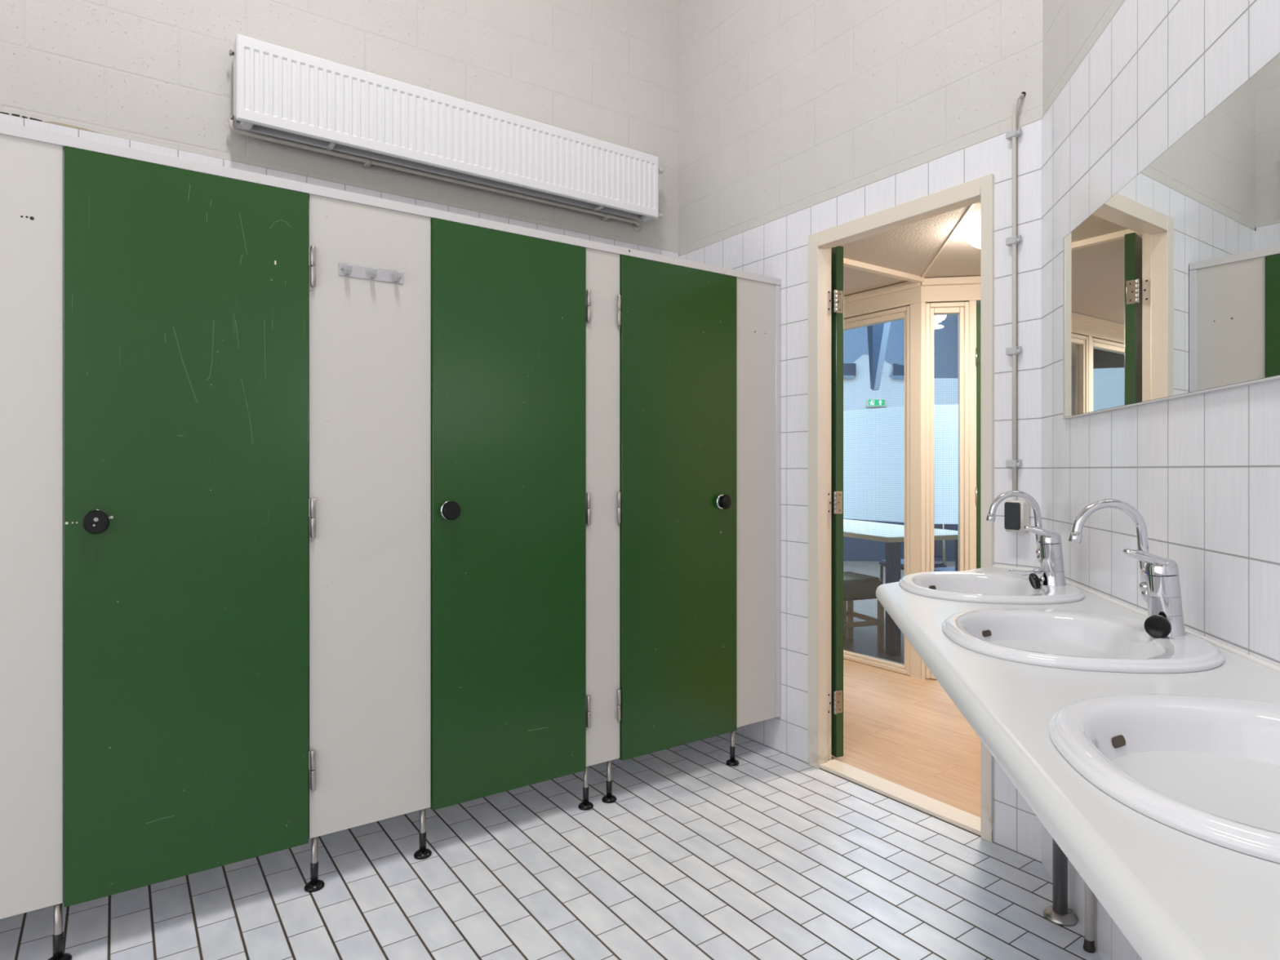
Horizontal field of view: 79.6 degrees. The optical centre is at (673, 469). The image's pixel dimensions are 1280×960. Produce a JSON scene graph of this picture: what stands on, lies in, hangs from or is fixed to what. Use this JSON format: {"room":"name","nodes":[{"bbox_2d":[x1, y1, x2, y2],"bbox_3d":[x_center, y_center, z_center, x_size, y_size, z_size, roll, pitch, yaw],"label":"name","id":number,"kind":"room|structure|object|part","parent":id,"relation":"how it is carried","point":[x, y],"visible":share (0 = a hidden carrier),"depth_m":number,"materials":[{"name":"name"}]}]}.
{"room":"public restroom","nodes":[
{"label":"public restroom","id":0,"kind":"room"},
{"bbox_2d":[0,0,679,257],"bbox_3d":[-1.859,-1.271,2.879,4.605,5.250,0.100,0,0,-36],"label":"wall","id":1,"kind":"structure","parent":0,"point":[154,76],"depth_m":3.25,"materials":[{"name":"white paint"}]},
{"bbox_2d":[228,33,662,231],"bbox_3d":[-0.869,-1.431,3.456,1.971,0.358,0.147,0,0,-36],"label":"radiator","id":2,"kind":"object","parent":1,"relation":"attached to","point":[279,91],"visible":1,"depth_m":3.26,"materials":[{"name":"white metal"}]},
{"bbox_2d":[229,49,234,56],"bbox_3d":[-1.666,-1.570,2.890,0.015,0.022,0.022,0,0,-36],"label":"air vent","id":3,"kind":"object","parent":2,"relation":"attached to","point":[231,53],"depth_m":2.89,"materials":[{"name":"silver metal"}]},
{"bbox_3d":[-0.900,-1.451,3.464,1.878,0.306,0.012,0,0,-36],"label":"panel","id":4,"kind":"part","parent":2,"relation":"part of","materials":[{"name":"white metal"}]},
{"bbox_2d":[0,732,1102,959],"bbox_3d":[-0.548,1.304,1.074,4.600,0.001,4.364,0,0,-36],"label":"floor","id":5,"kind":"structure","parent":0,"point":[773,855],"depth_m":2.38,"materials":[{"name":"tile"}]},
{"bbox_2d":[0,121,780,959],"bbox_3d":[-1.372,0.210,2.213,4.588,2.186,0.059,0,0,-36],"label":"wall","id":6,"kind":"structure","parent":5,"relation":"on","point":[370,340],"depth_m":2.46,"materials":[{"name":"grey laminate"}]},
{"bbox_3d":[-2.417,0.141,1.449,1.980,1.999,0.028,0,0,-36],"label":"panel","id":7,"kind":"part","parent":6,"relation":"part of","materials":[{"name":"grey laminate"}]},
{"bbox_3d":[-1.627,1.219,2.028,0.018,0.161,0.018,0,0,-36],"label":"leg","id":8,"kind":"part","parent":6,"relation":"part of","materials":[{"name":"silver metal"}]},
{"bbox_2d":[63,146,315,906],"bbox_3d":[-1.349,0.149,2.188,0.610,2.000,0.066,0,0,-36],"label":"door","id":9,"kind":"structure","parent":6,"relation":"in","point":[188,507],"depth_m":2.17,"materials":[{"name":"green laminate"}]},
{"bbox_3d":[-1.532,0.138,2.035,0.056,0.063,0.034,0,0,-36],"label":"knob","id":10,"kind":"part","parent":9,"relation":"part of","materials":[{"name":"black plastic"}]},
{"bbox_3d":[-1.122,0.934,2.372,0.011,0.132,0.004,0,0,-36],"label":"hinge plate","id":11,"kind":"part","parent":9,"relation":"part of","materials":[{"name":"silver metal"}]},
{"bbox_3d":[-1.122,0.155,2.372,0.011,0.132,0.004,0,0,-36],"label":"hinge plate","id":12,"kind":"part","parent":9,"relation":"part of","materials":[{"name":"silver metal"}]},
{"bbox_3d":[-1.122,-0.622,2.372,0.011,0.132,0.004,0,0,-36],"label":"hinge plate","id":13,"kind":"part","parent":9,"relation":"part of","materials":[{"name":"silver metal"}]},
{"bbox_3d":[-1.122,1.219,2.396,0.018,0.161,0.018,0,0,-36],"label":"leg","id":14,"kind":"part","parent":6,"relation":"part of","materials":[{"name":"silver metal"}]},
{"bbox_3d":[-0.982,0.141,2.494,0.378,1.999,0.028,0,0,-36],"label":"panel","id":15,"kind":"part","parent":6,"relation":"part of","materials":[{"name":"grey laminate"}]},
{"bbox_2d":[338,262,403,284],"bbox_3d":[-0.965,-0.634,2.464,0.200,0.039,0.040,0,0,-36],"label":"coat rack","id":16,"kind":"object","parent":6,"relation":"attached to","point":[348,269],"visible":1,"depth_m":2.47,"materials":[{"name":"grey metal"}]},
{"bbox_3d":[-1.371,-0.868,2.211,4.587,0.030,0.040,0,0,-36],"label":"head rail","id":17,"kind":"part","parent":6,"relation":"part of","materials":[{"name":"white metal"}]},
{"bbox_3d":[-0.849,1.219,2.595,0.018,0.161,0.018,0,0,-36],"label":"leg","id":18,"kind":"part","parent":6,"relation":"part of","materials":[{"name":"silver metal"}]},
{"bbox_2d":[430,217,591,810],"bbox_3d":[-0.561,0.149,2.761,0.611,2.000,0.066,0,0,-36],"label":"door","id":19,"kind":"structure","parent":6,"relation":"in","point":[511,313],"depth_m":2.75,"materials":[{"name":"green laminate"}]},
{"bbox_3d":[-0.754,0.138,2.601,0.057,0.063,0.034,0,0,-36],"label":"knob","id":20,"kind":"part","parent":19,"relation":"part of","materials":[{"name":"black plastic"}]},
{"bbox_3d":[-0.334,0.934,2.946,0.011,0.132,0.004,0,0,-36],"label":"hinge plate","id":21,"kind":"part","parent":19,"relation":"part of","materials":[{"name":"silver metal"}]},
{"bbox_3d":[-0.334,0.155,2.946,0.011,0.132,0.004,0,0,-36],"label":"hinge plate","id":22,"kind":"part","parent":19,"relation":"part of","materials":[{"name":"silver metal"}]},
{"bbox_3d":[-0.334,-0.622,2.946,0.011,0.132,0.004,0,0,-36],"label":"hinge plate","id":23,"kind":"part","parent":19,"relation":"part of","materials":[{"name":"silver metal"}]},
{"bbox_3d":[-0.339,1.219,2.966,0.018,0.161,0.018,0,0,-36],"label":"leg","id":24,"kind":"part","parent":6,"relation":"part of","materials":[{"name":"silver metal"}]},
{"bbox_3d":[-0.283,0.141,3.002,0.156,1.999,0.028,0,0,-36],"label":"panel","id":25,"kind":"part","parent":6,"relation":"part of","materials":[{"name":"grey laminate"}]},
{"bbox_3d":[-0.254,1.219,3.027,0.018,0.161,0.018,0,0,-36],"label":"leg","id":26,"kind":"part","parent":6,"relation":"part of","materials":[{"name":"silver metal"}]},
{"bbox_2d":[617,254,737,760],"bbox_3d":[0.035,0.149,3.192,0.618,2.000,0.073,0,0,-36],"label":"door","id":27,"kind":"structure","parent":6,"relation":"in","point":[677,497],"depth_m":3.18,"materials":[{"name":"green laminate"}]},
{"bbox_3d":[0.223,0.138,3.309,0.057,0.063,0.041,0,0,-36],"label":"knob","id":28,"kind":"part","parent":27,"relation":"part of","materials":[{"name":"black plastic"}]},
{"bbox_3d":[0.261,1.219,3.403,0.018,0.161,0.018,0,0,-36],"label":"leg","id":29,"kind":"part","parent":6,"relation":"part of","materials":[{"name":"silver metal"}]},
{"bbox_3d":[0.364,0.141,3.474,0.240,1.999,0.028,0,0,-36],"label":"panel","id":30,"kind":"part","parent":6,"relation":"part of","materials":[{"name":"grey laminate"}]},
{"bbox_2d":[875,564,1279,959],"bbox_3d":[0.736,0.818,1.299,0.577,0.972,2.876,0,0,9],"label":"countertop","id":31,"kind":"structure","parent":5,"relation":"on","point":[1173,894],"depth_m":0.90,"materials":[{"name":"white ceramic"}]},
{"bbox_2d":[898,571,1084,604],"bbox_3d":[0.892,0.396,2.186,0.475,0.152,0.507,0,0,9],"label":"washbasin","id":32,"kind":"object","parent":31,"relation":"in","point":[1002,588],"visible":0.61,"depth_m":2.26,"materials":[{"name":"white ceramic"}]},
{"bbox_2d":[986,490,1066,589],"bbox_3d":[0.990,0.196,2.153,0.208,0.276,0.063,0,0,5],"label":"faucet","id":33,"kind":"object","parent":31,"relation":"on","point":[1049,553],"visible":1,"depth_m":2.14,"materials":[{"name":"silver metal"}]},
{"bbox_3d":[0.970,0.146,2.174,0.153,0.176,0.020,0,0,5],"label":"spout","id":34,"kind":"part","parent":33,"relation":"part of","materials":[{"name":"silver metal"}]},
{"bbox_3d":[0.991,0.288,2.157,0.090,0.017,0.011,-5,-1,9],"label":"bead chain","id":35,"kind":"part","parent":33,"relation":"part of","materials":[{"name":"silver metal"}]},
{"bbox_3d":[1.012,0.312,2.149,0.023,0.045,0.044,-5,-1,9],"label":"valve knob","id":36,"kind":"part","parent":33,"relation":"part of","materials":[{"name":"black plastic"}]},
{"bbox_2d":[1035,550,1040,563],"bbox_3d":[1.041,0.245,2.165,0.030,0.041,0.030,-5,-1,9],"label":"socket","id":37,"kind":"object","parent":33,"relation":"attached to","point":[1037,552],"depth_m":2.16,"materials":[{"name":"silver metal"}]},
{"bbox_3d":[1.034,0.179,2.151,0.094,0.054,0.056,-5,-1,9],"label":"lever","id":38,"kind":"part","parent":33,"relation":"part of","materials":[{"name":"silver metal"}]},
{"bbox_2d":[1039,542,1066,586],"bbox_3d":[1.059,0.265,2.147,0.062,0.119,0.062,-5,-1,9],"label":"tap","id":39,"kind":"object","parent":33,"relation":"on","point":[1051,554],"depth_m":2.12,"materials":[{"name":"silver metal"}]},
{"bbox_3d":[1.126,0.839,2.235,0.040,0.921,0.040,0,0,9],"label":"leg","id":40,"kind":"part","parent":31,"relation":"part of","materials":[{"name":"grey metal"}]},
{"bbox_2d":[942,608,1224,673],"bbox_3d":[0.791,0.396,1.531,0.475,0.152,0.507,0,0,9],"label":"washbasin","id":41,"kind":"object","parent":31,"relation":"in","point":[1126,637],"visible":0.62,"depth_m":1.56,"materials":[{"name":"white ceramic"}]},
{"bbox_2d":[1068,498,1186,638],"bbox_3d":[0.895,0.192,1.501,0.208,0.269,0.090,0,0,5],"label":"faucet","id":42,"kind":"object","parent":31,"relation":"on","point":[1160,585],"visible":1,"depth_m":1.49,"materials":[{"name":"silver metal"}]},
{"bbox_3d":[0.876,0.146,1.535,0.153,0.176,0.020,0,0,5],"label":"spout","id":43,"kind":"part","parent":42,"relation":"part of","materials":[{"name":"silver metal"}]},
{"bbox_2d":[1138,582,1147,602],"bbox_3d":[0.946,0.245,1.526,0.030,0.041,0.030,-5,-1,9],"label":"socket","id":44,"kind":"object","parent":42,"relation":"attached to","point":[1143,586],"depth_m":1.52,"materials":[{"name":"silver metal"}]},
{"bbox_3d":[0.940,0.179,1.512,0.094,0.054,0.056,-5,-1,9],"label":"lever","id":45,"kind":"part","parent":42,"relation":"part of","materials":[{"name":"silver metal"}]},
{"bbox_3d":[0.929,0.301,1.472,0.017,0.045,0.044,0,0,-43],"label":"valve knob","id":46,"kind":"part","parent":42,"relation":"part of","materials":[{"name":"black plastic"}]},
{"bbox_2d":[1145,573,1186,636],"bbox_3d":[0.965,0.265,1.508,0.062,0.119,0.062,-5,-1,9],"label":"tap","id":47,"kind":"object","parent":42,"relation":"on","point":[1162,591],"depth_m":1.48,"materials":[{"name":"silver metal"}]},
{"bbox_2d":[1048,693,1279,863],"bbox_3d":[0.691,0.396,0.855,0.475,0.152,0.507,0,0,9],"label":"washbasin","id":48,"kind":"object","parent":31,"relation":"in","point":[1090,734],"visible":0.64,"depth_m":1.01,"materials":[{"name":"white ceramic"}]},
{"bbox_2d":[1083,882,1095,953],"bbox_3d":[1.129,0.854,2.084,0.030,0.900,0.030,0,0,-36],"label":"pipe","id":49,"kind":"object","parent":5,"relation":"on","point":[1088,945],"visible":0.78,"depth_m":2.08,"materials":[{"name":"grey metal"}]},
{"bbox_2d":[678,0,1042,862],"bbox_3d":[0.665,-1.271,3.388,0.085,5.250,2.250,0,0,-36],"label":"wall","id":50,"kind":"structure","parent":0,"point":[798,119],"depth_m":3.27,"materials":[{"name":"white tile"}]},
{"bbox_2d":[831,245,843,757],"bbox_3d":[0.563,0.141,3.797,0.057,2.285,0.842,0,0,-25],"label":"door","id":51,"kind":"structure","parent":50,"relation":"in","point":[837,253],"depth_m":3.43,"materials":[{"name":"green paint"}]},
{"bbox_2d":[808,173,994,842],"bbox_3d":[0.900,0.134,3.070,0.119,2.340,0.881,0,0,-36],"label":"door frame","id":52,"kind":"structure","parent":50,"relation":"attached to","point":[981,190],"depth_m":3.33,"materials":[{"name":"beige paint"}]},
{"bbox_2d":[1005,91,1026,490],"bbox_3d":[1.170,-0.600,2.616,0.048,1.368,0.056,0,0,-36],"label":"cable conduit","id":53,"kind":"object","parent":50,"relation":"attached to","point":[1015,133],"visible":1,"depth_m":2.60,"materials":[{"name":"grey"}]},
{"bbox_2d":[1004,500,1029,532],"bbox_3d":[1.158,0.156,2.591,0.055,0.106,0.067,0,0,-36],"label":"wall switch","id":54,"kind":"object","parent":50,"relation":"attached to","point":[1016,513],"visible":0.94,"depth_m":2.57,"materials":[{"name":"white plastic"}]},
{"bbox_2d":[843,280,921,679],"bbox_3d":[-0.531,0.059,7.691,0.112,2.510,7.140,0,0,-36],"label":"wall","id":55,"kind":"structure","parent":0,"point":[908,293],"depth_m":4.84,"materials":[{"name":"beige paint"}]},
{"bbox_2d":[843,305,910,675],"bbox_3d":[1.244,0.131,5.263,0.071,2.345,0.955,0,0,-36],"label":"window","id":56,"kind":"structure","parent":55,"relation":"in","point":[877,441],"depth_m":5.10,"materials":[{"name":"glass"}]},
{"bbox_2d":[843,560,955,679],"bbox_3d":[5.569,1.306,9.003,11.375,0.001,16.000,0,0,-36],"label":"floor","id":57,"kind":"structure","parent":0,"point":[863,628],"depth_m":6.43,"materials":[{"name":"grey wood"}]},
{"bbox_2d":[843,600,845,636],"bbox_3d":[1.092,1.044,6.120,0.400,0.520,0.420,0,0,-22],"label":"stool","id":58,"kind":"object","parent":57,"relation":"on","point":[844,604],"visible":0.02,"depth_m":5.99,"materials":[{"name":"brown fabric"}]},
{"bbox_2d":[843,571,884,649],"bbox_3d":[1.264,1.044,5.683,0.400,0.520,0.420,0,0,-22],"label":"stool","id":59,"kind":"object","parent":57,"relation":"on","point":[849,624],"visible":0.41,"depth_m":5.55,"materials":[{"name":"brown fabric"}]},
{"bbox_3d":[1.365,1.114,5.925,0.036,0.380,0.036,0,0,-22],"label":"leg","id":60,"kind":"part","parent":59,"relation":"part of","materials":[{"name":"beige wood"}]},
{"bbox_3d":[1.264,0.859,5.683,0.400,0.150,0.420,0,0,-22],"label":"seat","id":61,"kind":"part","parent":59,"relation":"part of","materials":[{"name":"brown wood"}]},
{"bbox_3d":[1.504,1.114,5.571,0.036,0.380,0.036,0,0,-22],"label":"leg","id":62,"kind":"part","parent":59,"relation":"part of","materials":[{"name":"beige wood"}]},
{"bbox_2d":[843,519,957,656],"bbox_3d":[1.522,0.884,6.320,0.850,0.840,1.900,0,0,-22],"label":"dining table","id":63,"kind":"object","parent":57,"relation":"on","point":[936,531],"visible":0.26,"depth_m":5.42,"materials":[{"name":"beige laminate"}]},
{"bbox_3d":[1.549,0.902,5.414,0.075,0.804,0.075,0,0,-22],"label":"leg","id":64,"kind":"part","parent":63,"relation":"part of","materials":[{"name":"blue paint"}]},
{"bbox_3d":[2.126,0.902,5.641,0.075,0.804,0.075,0,0,-22],"label":"leg","id":65,"kind":"part","parent":63,"relation":"part of","materials":[{"name":"blue paint"}]},
{"bbox_2d":[879,524,946,584],"bbox_3d":[2.069,0.804,6.643,0.405,1.000,0.420,0,0,-22],"label":"chair","id":66,"kind":"object","parent":57,"relation":"on","point":[936,543],"visible":0.2,"depth_m":6.58,"materials":[{"name":"blue paint"}]},
{"bbox_3d":[1.830,1.074,6.753,0.028,0.460,0.028,0,0,-22],"label":"leg","id":67,"kind":"part","parent":66,"relation":"part of","materials":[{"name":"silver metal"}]},
{"bbox_3d":[2.067,0.819,6.642,0.400,0.050,0.420,0,0,-22],"label":"seat","id":68,"kind":"part","parent":66,"relation":"part of","materials":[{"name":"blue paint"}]},
{"bbox_3d":[2.241,0.529,6.711,0.035,0.450,0.400,0,0,-22],"label":"backrest","id":69,"kind":"part","parent":66,"relation":"part of","materials":[{"name":"blue paint"}]},
{"bbox_3d":[2.304,0.814,6.531,0.028,0.980,0.028,0,0,-22],"label":"leg","id":70,"kind":"part","parent":66,"relation":"part of","materials":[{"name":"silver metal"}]},
{"bbox_2d":[933,566,955,571],"bbox_3d":[2.289,0.804,6.085,0.405,1.000,0.420,0,0,-22],"label":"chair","id":71,"kind":"object","parent":57,"relation":"on","point":[951,568],"visible":0.02,"depth_m":6.12,"materials":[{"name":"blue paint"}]},
{"bbox_2d":[820,658,980,835],"bbox_3d":[0.266,1.306,6.998,3.690,0.001,9.200,0,0,-36],"label":"floor","id":72,"kind":"structure","parent":0,"point":[905,731],"depth_m":3.74,"materials":[{"name":"brown wood"}]},
{"bbox_2d":[843,354,957,560],"bbox_3d":[3.500,-0.176,11.040,11.000,2.960,0.120,0,0,0],"label":"wall","id":73,"kind":"structure","parent":0,"point":[944,384],"depth_m":11.00,"materials":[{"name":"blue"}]},
{"bbox_2d":[843,363,856,375],"bbox_3d":[2.453,-1.434,10.940,0.275,0.161,0.080,0,0,0],"label":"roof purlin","id":74,"kind":"structure","parent":73,"relation":"attached to","point":[848,365],"depth_m":10.90,"materials":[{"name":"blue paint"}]},
{"bbox_2d":[866,399,886,406],"bbox_3d":[2.900,-0.961,10.983,0.280,0.110,0.034,0,0,0],"label":"exit sign","id":75,"kind":"object","parent":73,"relation":"attached to","point":[873,402],"visible":0.91,"depth_m":10.97,"materials":[{"name":"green plastic"}]},
{"bbox_3d":[2.902,-0.961,10.969,0.235,0.086,0.002,0,0,0],"label":"sign panel","id":76,"kind":"part","parent":75,"relation":"part of","materials":[{"name":"green plastic"}]},
{"bbox_2d":[893,363,904,375],"bbox_3d":[3.282,-1.434,10.940,0.284,0.161,0.080,0,0,0],"label":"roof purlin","id":77,"kind":"structure","parent":73,"relation":"attached to","point":[895,366],"depth_m":10.90,"materials":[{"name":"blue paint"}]},
{"bbox_2d":[840,202,980,296],"bbox_3d":[0.279,-1.246,7.006,3.550,0.100,9.200,0,0,-36],"label":"ceiling","id":78,"kind":"structure","parent":0,"point":[910,248],"depth_m":4.21,"materials":[{"name":"grey paint"}]},
{"bbox_2d":[843,257,924,283],"bbox_3d":[0.946,-1.181,4.344,1.485,0.030,0.045,0,0,-36],"label":"batten","id":79,"kind":"object","parent":78,"relation":"attached to","point":[848,263],"visible":0.43,"depth_m":4.54,"materials":[{"name":"beige paint"}]},
{"bbox_2d":[920,204,975,277],"bbox_3d":[1.393,-1.194,3.760,0.013,0.005,2.015,0,0,8],"label":"batten","id":80,"kind":"object","parent":78,"relation":"attached to","point":[971,207],"visible":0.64,"depth_m":3.94,"materials":[{"name":"beige paint"}]},
{"bbox_2d":[964,223,980,248],"bbox_3d":[1.592,-1.145,3.776,0.300,0.101,0.300,0,0,-36],"label":"ceiling lamp","id":81,"kind":"object","parent":78,"relation":"attached to","point":[972,236],"visible":0.18,"depth_m":3.75,"materials":[{"name":"beige"}]},
{"bbox_2d":[843,302,977,379],"bbox_3d":[3.500,-1.196,9.650,13.000,5.000,7.300,0,0,0],"label":"ceiling","id":82,"kind":"structure","parent":0,"point":[944,354],"depth_m":13.20,"materials":[{"name":"blue"}]},
{"bbox_2d":[866,321,890,390],"bbox_3d":[2.789,-1.643,10.375,0.281,1.144,0.350,0,0,0],"label":"roof beam","id":83,"kind":"structure","parent":82,"relation":"attached to","point":[883,326],"depth_m":10.20,"materials":[{"name":"blue"}]},
{"bbox_2d":[920,275,980,679],"bbox_3d":[2.981,0.059,4.593,2.900,2.510,0.112,0,0,9],"label":"wall","id":84,"kind":"structure","parent":0,"point":[949,289],"depth_m":4.74,"materials":[{"name":"beige paint"}]},
{"bbox_2d":[925,302,968,679],"bbox_3d":[1.706,0.131,4.800,0.260,2.345,0.071,0,0,9],"label":"window","id":85,"kind":"structure","parent":84,"relation":"in","point":[947,426],"depth_m":4.79,"materials":[{"name":"beige paint"}]},
{"bbox_3d":[1.706,0.136,4.805,0.160,2.235,0.001,0,0,9],"label":"pane","id":86,"kind":"part","parent":85,"relation":"part of","materials":[{"name":"clear glass"}]},
{"bbox_2d":[975,302,980,568],"bbox_3d":[2.308,0.130,4.688,0.895,2.323,0.059,0,0,9],"label":"door","id":87,"kind":"structure","parent":84,"relation":"in","point":[978,305],"depth_m":4.74,"materials":[{"name":"green paint"}]},
{"bbox_2d":[1041,0,1279,959],"bbox_3d":[1.016,-1.271,0.917,0.100,5.250,3.310,0,0,9],"label":"wall","id":88,"kind":"structure","parent":0,"point":[1123,81],"depth_m":1.80,"materials":[{"name":"white tile"}]},
{"bbox_2d":[1062,53,1279,419],"bbox_3d":[1.024,-0.426,1.328,0.012,0.545,2.002,0,0,9],"label":"mirror","id":89,"kind":"object","parent":88,"relation":"attached to","point":[1171,286],"visible":1,"depth_m":1.58,"materials":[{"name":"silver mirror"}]}
]}

